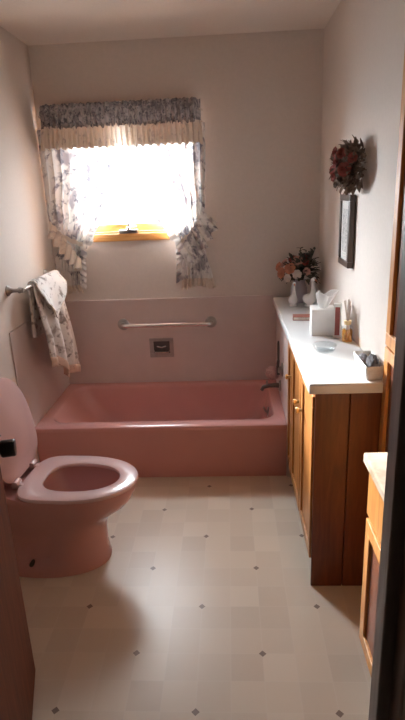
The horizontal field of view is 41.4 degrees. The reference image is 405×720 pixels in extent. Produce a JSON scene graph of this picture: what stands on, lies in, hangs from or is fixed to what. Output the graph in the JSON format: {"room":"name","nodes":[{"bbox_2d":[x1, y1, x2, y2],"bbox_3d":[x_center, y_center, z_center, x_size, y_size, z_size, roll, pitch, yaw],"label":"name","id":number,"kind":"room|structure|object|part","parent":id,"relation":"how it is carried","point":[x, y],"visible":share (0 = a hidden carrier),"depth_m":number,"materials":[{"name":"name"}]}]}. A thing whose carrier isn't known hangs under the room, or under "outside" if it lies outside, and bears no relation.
{"room":"bathroom","nodes":[
{"label":"bathroom","id":0,"kind":"room"},
{"bbox_2d":[0,26,54,384],"bbox_3d":[-1.099,-0.249,2.171,0.120,2.440,2.826,-1,18,3],"label":"wall","id":1,"kind":"structure","parent":0,"point":[26,250],"depth_m":2.94,"materials":[{"name":"paint"}]},
{"bbox_2d":[5,269,48,295],"bbox_3d":[-0.951,-0.450,3.055,0.090,0.056,0.649,-1,18,3],"label":"towel bar","id":2,"kind":"object","parent":1,"relation":"attached to","point":[8,289],"visible":0.61,"depth_m":2.77,"materials":[{"name":"silver metal"}]},
{"bbox_2d":[9,319,69,462],"bbox_3d":[-0.962,0.172,3.325,0.008,0.928,0.858,-1,18,3],"label":"trim","id":3,"kind":"structure","parent":1,"relation":"attached to","point":[41,384],"depth_m":3.12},
{"bbox_2d":[28,282,80,376],"bbox_3d":[-0.880,-0.164,3.203,0.140,0.666,0.499,-1,18,3],"label":"hand towel","id":4,"kind":"object","parent":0,"point":[59,332],"visible":0.68,"depth_m":3.15,"materials":[{"name":"white fabric"}]},
{"bbox_2d":[27,270,66,317],"bbox_3d":[-0.883,-0.376,3.142,0.116,0.247,0.421,-1,18,3],"label":"washcloth","id":5,"kind":"object","parent":4,"relation":"on","point":[52,286],"visible":0.96,"depth_m":3.13,"materials":[{"name":"white fabric"}]},
{"bbox_2d":[0,0,340,44],"bbox_3d":[-0.089,-1.153,0.718,2.500,0.080,5.260,-1,18,3],"label":"ceiling","id":6,"kind":"structure","parent":0,"point":[33,22],"depth_m":2.75,"materials":[{"name":"paint"}]},
{"bbox_2d":[28,29,323,300],"bbox_3d":[0.075,-0.728,3.522,2.340,2.440,0.140,-1,18,3],"label":"wall","id":7,"kind":"structure","parent":0,"point":[260,94],"depth_m":3.23,"materials":[{"name":"paint"}]},
{"bbox_2d":[38,97,202,150],"bbox_3d":[-0.491,-1.392,3.179,0.992,0.258,0.155,-1,18,3],"label":"valance","id":8,"kind":"object","parent":7,"relation":"attached to","point":[172,121],"visible":1,"depth_m":3.13,"materials":[{"name":"multicoloured fabric"}]},
{"bbox_2d":[37,130,111,294],"bbox_3d":[-0.762,-0.895,3.341,0.482,1.015,0.137,-1,18,3],"label":"curtain","id":9,"kind":"object","parent":8,"relation":"hanging from","point":[77,182],"visible":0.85,"depth_m":3.34,"materials":[{"name":"white fabric"}]},
{"bbox_2d":[125,122,217,289],"bbox_3d":[-0.185,-0.918,3.307,0.561,0.996,0.137,-1,18,3],"label":"curtain","id":10,"kind":"object","parent":8,"relation":"hanging from","point":[171,177],"visible":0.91,"depth_m":3.30,"materials":[{"name":"white fabric"}]},
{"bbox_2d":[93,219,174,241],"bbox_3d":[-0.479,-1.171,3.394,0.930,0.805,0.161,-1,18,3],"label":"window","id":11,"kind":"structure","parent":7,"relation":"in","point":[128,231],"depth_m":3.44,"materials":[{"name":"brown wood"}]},
{"bbox_3d":[-0.474,-0.858,3.437,0.120,0.088,0.052,-1,18,3],"label":"crank handle","id":12,"kind":"part","parent":11,"relation":"part of","materials":[{"name":"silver metal"}]},
{"bbox_3d":[-0.478,-1.169,3.404,0.832,0.677,0.035,-1,18,3],"label":"sash","id":13,"kind":"part","parent":11,"relation":"part of","materials":[{"name":"brown wood"}]},
{"bbox_3d":[-0.478,-1.169,3.406,0.860,0.705,0.139,-1,18,3],"label":"frame","id":14,"kind":"part","parent":11,"relation":"part of","materials":[{"name":"brown wood"}]},
{"bbox_3d":[-0.482,-1.150,3.330,0.930,0.805,0.018,-1,18,3],"label":"casing","id":15,"kind":"part","parent":11,"relation":"part of","materials":[{"name":"brown wood"}]},
{"bbox_2d":[149,338,173,356],"bbox_3d":[-0.278,-0.080,3.646,0.164,0.136,0.034,-1,18,3],"label":"soap dish","id":16,"kind":"object","parent":7,"relation":"attached to","point":[159,347],"visible":1,"depth_m":3.65,"materials":[{"name":"pink ceramic"}]},
{"bbox_2d":[154,345,169,352],"bbox_3d":[-0.278,-0.073,3.647,0.112,0.050,0.031,-1,18,3],"label":"tray","id":17,"kind":"object","parent":16,"relation":"on","point":[157,348],"depth_m":3.66,"materials":[{"name":"ceramic"}]},
{"bbox_2d":[118,316,216,329],"bbox_3d":[-0.240,-0.237,3.572,0.670,0.078,0.074,-1,18,3],"label":"grab bar","id":18,"kind":"object","parent":7,"relation":"attached to","point":[123,324],"visible":1,"depth_m":3.54,"materials":[{"name":"silver metal"}]},
{"bbox_2d":[65,295,273,302],"bbox_3d":[-0.245,-0.405,3.559,1.426,0.012,0.014,-1,18,3],"label":"trim","id":19,"kind":"structure","parent":7,"relation":"attached to","point":[245,296],"depth_m":3.55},
{"bbox_2d":[66,296,275,383],"bbox_3d":[-0.229,-0.125,3.651,1.450,0.578,0.008,-1,18,3],"label":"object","id":20,"kind":"structure","parent":7,"relation":"attached to","point":[241,345],"depth_m":3.64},
{"bbox_2d":[19,475,370,719],"bbox_3d":[0.011,1.237,1.478,2.500,0.060,5.260,-1,18,3],"label":"floor","id":21,"kind":"structure","parent":0,"point":[204,605],"depth_m":2.09,"materials":[{"name":"tile"}]},
{"bbox_2d":[0,378,137,577],"bbox_3d":[-0.643,0.496,2.388,0.724,0.852,0.423,0,18,7],"label":"toilet","id":22,"kind":"object","parent":21,"relation":"on","point":[59,507],"visible":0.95,"depth_m":2.35,"materials":[{"name":"pink ceramic"}]},
{"bbox_3d":[-0.847,0.297,2.366,0.078,0.443,0.390,0,18,7],"label":"lid","id":23,"kind":"part","parent":22,"relation":"part of","materials":[{"name":"pink plastic"}]},
{"bbox_3d":[-0.615,0.721,2.443,0.652,0.388,0.370,0,18,7],"label":"bowl","id":24,"kind":"part","parent":22,"relation":"part of","materials":[{"name":"pink ceramic"}]},
{"bbox_3d":[-0.533,0.523,2.370,0.503,0.023,0.396,0,18,7],"label":"seat","id":25,"kind":"part","parent":22,"relation":"part of","materials":[{"name":"pink plastic"}]},
{"bbox_2d":[35,379,286,476],"bbox_3d":[-0.223,0.421,3.430,1.439,0.332,0.743,-1,18,3],"label":"bathtub","id":26,"kind":"object","parent":21,"relation":"on","point":[218,427],"visible":0.9,"depth_m":3.11,"materials":[{"name":"pink ceramic"}]},
{"bbox_2d":[285,342,381,585],"bbox_3d":[0.567,0.396,2.527,0.300,0.863,0.886,-1,18,3],"label":"base cabinet","id":27,"kind":"object","parent":21,"relation":"on","point":[329,436],"visible":0.73,"depth_m":2.13,"materials":[{"name":"brown wood"}]},
{"bbox_3d":[0.470,0.245,2.843,0.019,0.717,0.184,-1,18,3],"label":"door","id":28,"kind":"part","parent":27,"relation":"part of","materials":[{"name":"brown wood"}]},
{"bbox_3d":[0.473,0.245,2.843,0.010,0.635,0.102,-1,18,3],"label":"door panel","id":29,"kind":"part","parent":27,"relation":"part of","materials":[{"name":"brown wood"}]},
{"bbox_3d":[0.420,0.188,2.418,0.030,0.027,0.028,-1,18,3],"label":"knob","id":30,"kind":"part","parent":27,"relation":"part of","materials":[{"name":"gold metal"}]},
{"bbox_3d":[0.458,0.327,2.587,0.019,0.717,0.321,-1,18,3],"label":"door","id":31,"kind":"part","parent":27,"relation":"part of","materials":[{"name":"brown wood"}]},
{"bbox_3d":[0.461,0.327,2.587,0.010,0.635,0.239,-1,18,3],"label":"door panel","id":32,"kind":"part","parent":27,"relation":"part of","materials":[{"name":"brown wood"}]},
{"bbox_3d":[0.416,0.218,2.325,0.030,0.027,0.028,-1,18,3],"label":"knob","id":33,"kind":"part","parent":27,"relation":"part of","materials":[{"name":"gold metal"}]},
{"bbox_3d":[0.446,0.429,2.265,0.010,0.635,0.239,-1,18,3],"label":"door panel","id":34,"kind":"part","parent":27,"relation":"part of","materials":[{"name":"brown wood"}]},
{"bbox_3d":[0.442,0.430,2.265,0.019,0.717,0.321,-1,18,3],"label":"door","id":35,"kind":"part","parent":27,"relation":"part of","materials":[{"name":"brown wood"}]},
{"bbox_2d":[273,297,382,393],"bbox_3d":[0.571,-0.145,2.731,0.290,0.040,1.644,-1,18,3],"label":"countertop","id":36,"kind":"structure","parent":27,"relation":"on","point":[324,369],"depth_m":2.25,"materials":[{"name":"white laminate"}]},
{"bbox_2d":[288,282,297,306],"bbox_3d":[0.542,-0.396,3.203,0.061,0.152,0.112,-2,18,1],"label":"bird figurine","id":37,"kind":"object","parent":36,"relation":"on","point":[293,299],"visible":1,"depth_m":3.18,"materials":[{"name":"white ceramic"}]},
{"bbox_2d":[291,279,306,302],"bbox_3d":[0.597,-0.429,3.319,0.100,0.141,0.100,-1,18,3],"label":"flower vase","id":38,"kind":"object","parent":36,"relation":"on","point":[300,287],"visible":0.63,"depth_m":3.28,"materials":[{"name":"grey ceramic"}]},
{"bbox_2d":[275,247,320,284],"bbox_3d":[0.585,-0.554,3.275,0.284,0.269,0.232,-1,18,3],"label":"flower bouquet","id":39,"kind":"object","parent":38,"relation":"in","point":[300,266],"visible":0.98,"depth_m":3.23,"materials":[{"name":"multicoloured plant"}]},
{"bbox_2d":[293,314,309,319],"bbox_3d":[0.542,-0.232,2.906,0.104,0.020,0.068,0,18,9],"label":"book","id":40,"kind":"object","parent":36,"relation":"on","point":[295,316],"visible":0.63,"depth_m":2.88,"materials":[{"name":"red paper"}]},
{"bbox_2d":[303,277,316,307],"bbox_3d":[0.636,-0.403,3.163,0.073,0.183,0.134,-10,19,-22],"label":"bird figurine","id":41,"kind":"object","parent":36,"relation":"on","point":[309,299],"visible":0.94,"depth_m":3.14,"materials":[{"name":"white ceramic"}]},
{"bbox_2d":[310,289,338,335],"bbox_3d":[0.588,-0.233,2.588,0.129,0.211,0.112,0,18,7],"label":"tissue box","id":42,"kind":"object","parent":36,"relation":"on","point":[322,314],"visible":0.97,"depth_m":2.55,"materials":[{"name":"cardboard"}]},
{"bbox_2d":[333,303,341,337],"bbox_3d":[0.632,-0.185,2.512,0.036,0.162,0.034,2,18,15],"label":"box","id":43,"kind":"object","parent":36,"relation":"on","point":[337,306],"visible":1,"depth_m":2.50,"materials":[{"name":"red cardboard"}]},
{"bbox_2d":[341,299,351,339],"bbox_3d":[0.657,-0.180,2.429,0.052,0.200,0.052,1,18,11],"label":"reed diffuser","id":44,"kind":"object","parent":36,"relation":"on","point":[347,322],"visible":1,"depth_m":2.42,"materials":[{"name":"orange glass"}]},
{"bbox_2d":[354,351,383,379],"bbox_3d":[0.632,0.020,2.042,0.074,0.056,0.206,-1,18,3],"label":"wicker basket","id":45,"kind":"object","parent":36,"relation":"on","point":[369,373],"visible":0.72,"depth_m":1.97,"materials":[{"name":"white wicker"}]},
{"bbox_2d":[358,353,367,364],"bbox_3d":[0.623,-0.002,2.080,0.046,0.050,0.061,-1,18,3],"label":"cloth","id":46,"kind":"object","parent":45,"relation":"in","point":[362,356],"visible":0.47,"depth_m":2.06,"materials":[{"name":"grey fabric"}]},
{"bbox_2d":[366,354,379,366],"bbox_3d":[0.636,0.013,2.000,0.048,0.072,0.093,-1,18,3],"label":"cloth","id":47,"kind":"object","parent":45,"relation":"in","point":[372,360],"visible":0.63,"depth_m":1.97,"materials":[{"name":"grey fabric"}]},
{"bbox_3d":[0.566,0.528,2.110,0.262,0.863,0.012,-1,18,3],"label":"panel","id":48,"kind":"part","parent":27,"relation":"part of","materials":[{"name":"brown wood"}]},
{"bbox_2d":[359,473,383,675],"bbox_3d":[0.765,0.787,1.432,0.558,0.765,0.715,-1,18,3],"label":"vanity cabinet","id":49,"kind":"object","parent":21,"relation":"on","point":[375,503],"visible":0.23,"depth_m":1.70,"materials":[{"name":"orange wood"}]},
{"bbox_3d":[0.534,0.784,1.629,0.016,0.480,0.340,-1,18,3],"label":"door","id":50,"kind":"part","parent":49,"relation":"part of","materials":[{"name":"orange wood"}]},
{"bbox_3d":[0.538,0.784,1.629,0.005,0.392,0.252,-1,18,3],"label":"door panel","id":51,"kind":"part","parent":49,"relation":"part of","materials":[{"name":"brown wood"}]},
{"bbox_2d":[363,452,387,500],"bbox_3d":[0.755,0.368,1.294,0.548,0.112,0.727,-1,18,3],"label":"countertop","id":52,"kind":"structure","parent":49,"relation":"on","point":[375,462],"depth_m":1.57,"materials":[{"name":"stone"}]},
{"bbox_3d":[0.521,0.467,1.528,0.016,0.153,0.340,-1,18,3],"label":"drawer","id":53,"kind":"part","parent":49,"relation":"part of","materials":[{"name":"orange wood"}]},
{"bbox_2d":[378,51,404,451],"bbox_3d":[0.837,-0.032,1.735,0.396,2.135,0.325,-1,18,3],"label":"cupboard","id":54,"kind":"object","parent":21,"relation":"on","point":[399,204],"visible":0.27,"depth_m":1.79,"materials":[{"name":"brown wood"}]},
{"bbox_3d":[0.673,0.424,1.968,0.021,0.940,0.168,-1,18,3],"label":"door","id":55,"kind":"part","parent":54,"relation":"part of","materials":[{"name":"orange wood"}]},
{"bbox_3d":[0.679,0.423,1.968,0.008,0.858,0.086,-1,18,3],"label":"door panel","id":56,"kind":"part","parent":54,"relation":"part of","materials":[{"name":"brown wood"}]},
{"bbox_3d":[0.634,-0.532,1.665,0.021,1.053,0.168,-1,18,3],"label":"door","id":57,"kind":"part","parent":54,"relation":"part of","materials":[{"name":"orange wood"}]},
{"bbox_3d":[0.639,-0.532,1.664,0.008,0.971,0.086,-1,18,3],"label":"door panel","id":58,"kind":"part","parent":54,"relation":"part of","materials":[{"name":"brown wood"}]},
{"bbox_2d":[318,0,404,363],"bbox_3d":[0.927,-0.299,2.061,0.500,2.440,2.826,-1,18,3],"label":"wall","id":59,"kind":"structure","parent":0,"point":[364,40],"depth_m":2.22,"materials":[{"name":"paint"}]},
{"bbox_2d":[338,194,355,268],"bbox_3d":[0.678,-0.610,2.527,0.027,0.326,0.224,-1,18,3],"label":"framed picture","id":60,"kind":"object","parent":59,"relation":"attached to","point":[347,202],"visible":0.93,"depth_m":2.47,"materials":[{"name":"brown wood"}]},
{"bbox_2d":[342,209,347,252],"bbox_3d":[0.672,-0.610,2.527,0.002,0.196,0.108,-1,18,3],"label":"print","id":61,"kind":"object","parent":60,"relation":"attached to","point":[345,211],"depth_m":2.53},
{"bbox_2d":[329,135,366,195],"bbox_3d":[0.601,-0.808,2.240,0.149,0.238,0.292,-1,18,3],"label":"wreath","id":62,"kind":"object","parent":59,"relation":"attached to","point":[345,168],"visible":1,"depth_m":2.17,"materials":[{"name":"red plant"}]},
{"bbox_3d":[0.624,0.144,3.309,0.262,0.864,0.748,-1,18,3],"label":"wall","id":63,"kind":"structure","parent":0,"visible":0},
{"bbox_2d":[260,380,280,390],"bbox_3d":[0.424,0.160,3.342,0.129,0.069,0.068,-1,18,3],"label":"tub spout","id":64,"kind":"object","parent":63,"relation":"attached to","point":[270,385],"visible":0.98,"depth_m":3.33,"materials":[{"name":"metal"}]},
{"bbox_3d":[0.424,0.168,3.344,0.129,0.051,0.032,-1,18,3],"label":"spout","id":65,"kind":"part","parent":64,"relation":"part of","materials":[{"name":"metal"}]},
{"bbox_2d":[265,362,278,379],"bbox_3d":[0.441,0.062,3.384,0.091,0.133,0.090,-1,18,3],"label":"bath pouf","id":66,"kind":"object","parent":63,"relation":"hanging from","point":[271,372],"visible":0.85,"depth_m":3.36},
{"bbox_2d":[276,341,282,376],"bbox_3d":[0.454,-0.007,3.161,0.039,0.222,0.086,-1,18,3],"label":"tub valve","id":67,"kind":"object","parent":63,"relation":"attached to","point":[279,369],"visible":1,"depth_m":3.16,"materials":[{"name":"silver metal"}]},
{"bbox_3d":[0.445,-0.013,3.159,0.021,0.209,0.043,-1,18,3],"label":"lever","id":68,"kind":"part","parent":67,"relation":"part of","materials":[{"name":"metal"}]},
{"bbox_2d":[276,311,287,476],"bbox_3d":[0.489,0.149,3.312,0.008,0.864,0.740,-1,18,3],"label":"trim","id":69,"kind":"structure","parent":63,"relation":"attached to","point":[281,337],"depth_m":3.14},
{"bbox_3d":[-0.054,0.147,0.788,2.340,2.440,0.085,-1,18,3],"label":"wall","id":70,"kind":"structure","parent":0,"visible":0},
{"bbox_2d":[0,439,34,719],"bbox_3d":[-0.562,0.227,1.250,0.159,2.032,0.705,-6,18,-12],"label":"door","id":71,"kind":"structure","parent":70,"relation":"in","point":[17,667],"depth_m":1.56,"materials":[{"name":"brown wood"}]},
{"bbox_3d":[-0.579,0.259,1.569,0.062,0.060,0.060,-6,18,-12],"label":"knob","id":72,"kind":"part","parent":71,"relation":"part of","materials":[{"name":"black metal"}]},
{"bbox_2d":[368,216,404,719],"bbox_3d":[-0.088,0.306,0.837,0.938,2.110,0.119,-1,18,3],"label":"trim","id":73,"kind":"structure","parent":70,"relation":"attached to","point":[387,692],"depth_m":0.83,"materials":[{"name":"brown wood"}]}
]}

